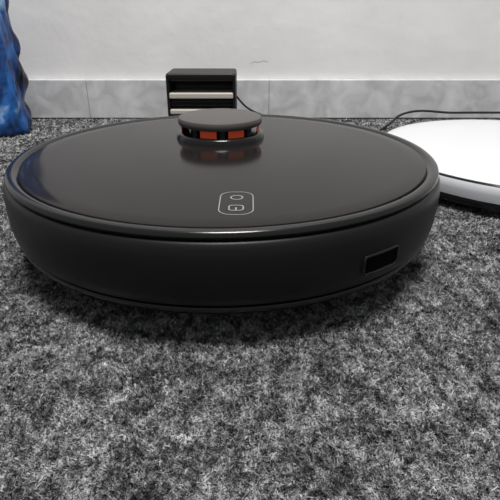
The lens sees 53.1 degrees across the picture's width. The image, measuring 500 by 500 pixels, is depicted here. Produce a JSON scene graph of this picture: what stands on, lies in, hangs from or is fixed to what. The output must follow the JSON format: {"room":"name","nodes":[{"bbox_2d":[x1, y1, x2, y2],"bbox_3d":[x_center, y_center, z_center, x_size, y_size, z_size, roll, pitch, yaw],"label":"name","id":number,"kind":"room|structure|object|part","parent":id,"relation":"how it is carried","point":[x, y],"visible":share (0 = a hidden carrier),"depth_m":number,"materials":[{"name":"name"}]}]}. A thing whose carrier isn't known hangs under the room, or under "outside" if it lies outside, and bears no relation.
{"room":"living room","nodes":[
{"label":"living room","id":0,"kind":"room"},
{"bbox_2d":[178,108,261,131],"bbox_3d":[-0.028,-0.123,0.468,0.078,0.008,0.078,0,26,0],"label":"cap","id":1,"kind":"object","parent":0,"point":[216,119],"depth_m":0.45,"materials":[{"name":"black plastic"}]},
{"bbox_2d":[8,0,499,118],"bbox_3d":[0.000,-1.342,0.504,4.000,2.450,0.138,0,26,0],"label":"wall","id":2,"kind":"structure","parent":0,"point":[59,39],"depth_m":0.89,"materials":[{"name":"paint"}]},
{"bbox_2d":[25,79,499,117],"bbox_3d":[-0.130,-0.282,0.931,1.459,0.068,0.012,0,26,0],"label":"baseboard","id":3,"kind":"structure","parent":2,"relation":"attached to","point":[311,98],"depth_m":0.92,"materials":[{"name":"grey tile"}]},
{"bbox_3d":[0.000,0.281,-0.084,4.000,0.054,2.605,0,26,0],"label":"floor","id":4,"kind":"structure","parent":0,"visible":0},
{"bbox_2d":[0,118,499,499],"bbox_3d":[0.000,0.263,-0.118,3.980,0.004,2.359,0,26,0],"label":"carpet","id":5,"kind":"object","parent":4,"relation":"on","point":[389,389],"visible":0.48,"depth_m":0.27,"materials":[{"name":"grey carpet"}]},
{"bbox_2d":[0,0,31,135],"bbox_3d":[-0.452,-0.352,0.762,0.174,0.340,0.109,0,26,0],"label":"plastic bag","id":6,"kind":"object","parent":5,"relation":"on","point":[15,114],"visible":1,"depth_m":0.79,"materials":[{"name":"blue plastic"}]},
{"bbox_2d":[165,68,236,115],"bbox_3d":[-0.079,-0.249,0.835,0.112,0.092,0.110,0,26,0],"label":"dock","id":7,"kind":"object","parent":5,"relation":"on","point":[188,89],"visible":0.71,"depth_m":0.82,"materials":[{"name":"black plastic"}]},
{"bbox_2d":[166,68,236,80],"bbox_3d":[-0.079,-0.292,0.832,0.112,0.012,0.077,0,26,0],"label":"hood","id":8,"kind":"object","parent":7,"relation":"attached to","point":[176,74],"depth_m":0.80,"materials":[{"name":"black plastic"}]},
{"bbox_2d":[171,99,232,105],"bbox_3d":[-0.079,-0.250,0.839,0.104,0.010,0.041,0,26,0],"label":"shelf","id":9,"kind":"object","parent":7,"relation":"attached to","point":[174,102],"depth_m":0.82,"materials":[{"name":"black plastic"}]},
{"bbox_2d":[237,96,499,130],"bbox_3d":[0.276,-0.219,0.822,0.638,0.054,0.119,5,26,10],"label":"power cable","id":10,"kind":"object","parent":5,"relation":"on","point":[238,98],"visible":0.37,"depth_m":0.78,"materials":[{"name":"black rubber"}]},
{"bbox_2d":[386,120,499,211],"bbox_3d":[0.334,-0.111,0.613,0.350,0.038,0.350,0,26,0],"label":"robot vacuum","id":11,"kind":"object","parent":5,"relation":"on","point":[466,153],"visible":0.59,"depth_m":0.56,"materials":[{"name":"white plastic"}]},
{"bbox_3d":[-0.021,-0.030,0.451,0.328,0.013,0.328,0,26,0],"label":"underside","id":12,"kind":"object","parent":5,"relation":"on","visible":0},
{"bbox_2d":[27,196,421,313],"bbox_3d":[-0.021,-0.034,0.449,0.341,0.013,0.341,0,26,0],"label":"skirt","id":13,"kind":"object","parent":12,"relation":"on","point":[330,296],"visible":0.3,"depth_m":0.30,"materials":[{"name":"black plastic"}]},
{"bbox_2d":[3,114,439,305],"bbox_3d":[-0.021,-0.063,0.435,0.350,0.048,0.350,0,26,0],"label":"shell","id":14,"kind":"object","parent":13,"relation":"on","point":[288,268],"depth_m":0.29,"materials":[{"name":"black plastic"}]},
{"bbox_3d":[-0.021,-0.082,0.426,0.345,0.006,0.345,0,26,0],"label":"top rim","id":15,"kind":"part","parent":14,"relation":"part of","materials":[{"name":"black plastic"}]},
{"bbox_2d":[18,116,425,227],"bbox_3d":[-0.021,-0.082,0.425,0.326,0.004,0.326,0,26,0],"label":"cover","id":16,"kind":"object","parent":14,"relation":"attached to","point":[301,170],"depth_m":0.37,"materials":[{"name":"black plastic"}]},
{"bbox_2d":[177,127,263,146],"bbox_3d":[-0.028,-0.111,0.474,0.083,0.006,0.083,0,26,0],"label":"turret base","id":17,"kind":"object","parent":16,"relation":"on","point":[186,136],"visible":0.56,"depth_m":0.44,"materials":[{"name":"black plastic"}]},
{"bbox_2d":[193,130,199,137],"bbox_3d":[-0.048,-0.104,0.445,0.005,0.008,0.006,16,30,30],"label":"pillar","id":18,"kind":"structure","parent":17,"relation":"on","point":[196,134],"depth_m":0.44,"materials":[{"name":"black plastic"}]},
{"bbox_2d":[200,131,216,138],"bbox_3d":[-0.037,-0.101,0.440,0.015,0.007,0.001,6,26,13],"label":"window","id":19,"kind":"structure","parent":17,"relation":"in","point":[203,134],"depth_m":0.44,"materials":[{"name":"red plastic"}]},
{"bbox_2d":[191,130,227,136],"bbox_3d":[-0.028,-0.117,0.471,0.056,0.010,0.056,0,26,0],"label":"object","id":20,"kind":"object","parent":17,"relation":"on","point":[226,133],"depth_m":0.45,"materials":[{"name":"black plastic"}]},
{"bbox_2d":[219,132,224,139],"bbox_3d":[-0.024,-0.101,0.440,0.005,0.008,0.006,-3,26,-5],"label":"pillar","id":21,"kind":"structure","parent":17,"relation":"on","point":[222,134],"depth_m":0.44,"materials":[{"name":"black plastic"}]},
{"bbox_2d":[228,130,243,138],"bbox_3d":[-0.012,-0.102,0.442,0.015,0.007,0.001,-12,28,-23],"label":"window","id":22,"kind":"structure","parent":17,"relation":"in","point":[232,134],"depth_m":0.44,"materials":[{"name":"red plastic"}]},
{"bbox_2d":[244,129,250,136],"bbox_3d":[-0.003,-0.106,0.449,0.006,0.008,0.005,23,34,39],"label":"pillar","id":23,"kind":"structure","parent":17,"relation":"on","point":[247,133],"depth_m":0.45,"materials":[{"name":"black plastic"}]},
{"bbox_3d":[-0.009,-0.029,0.312,0.022,0.001,0.041,0,26,0],"label":"button outline","id":24,"kind":"part","parent":16,"relation":"part of"},
{"bbox_2d":[228,205,243,210],"bbox_3d":[-0.009,-0.026,0.304,0.010,0.001,0.010,0,26,0],"label":"home icon","id":25,"kind":"object","parent":16,"relation":"on","point":[229,205],"visible":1,"depth_m":0.30,"materials":[{"name":"grey"}]},
{"bbox_3d":[0.081,0.006,0.311,0.032,0.014,0.004,-17,31,-32],"label":"sensor slot","id":26,"kind":"part","parent":14,"relation":"part of","materials":[{"name":"black plastic"}]},
{"bbox_2d":[365,247,396,273],"bbox_3d":[0.082,0.006,0.311,0.024,0.012,0.018,0,26,0],"label":"slot window","id":27,"kind":"structure","parent":14,"relation":"in","point":[376,262],"depth_m":0.31,"materials":[{"name":"black plastic"}]}
]}

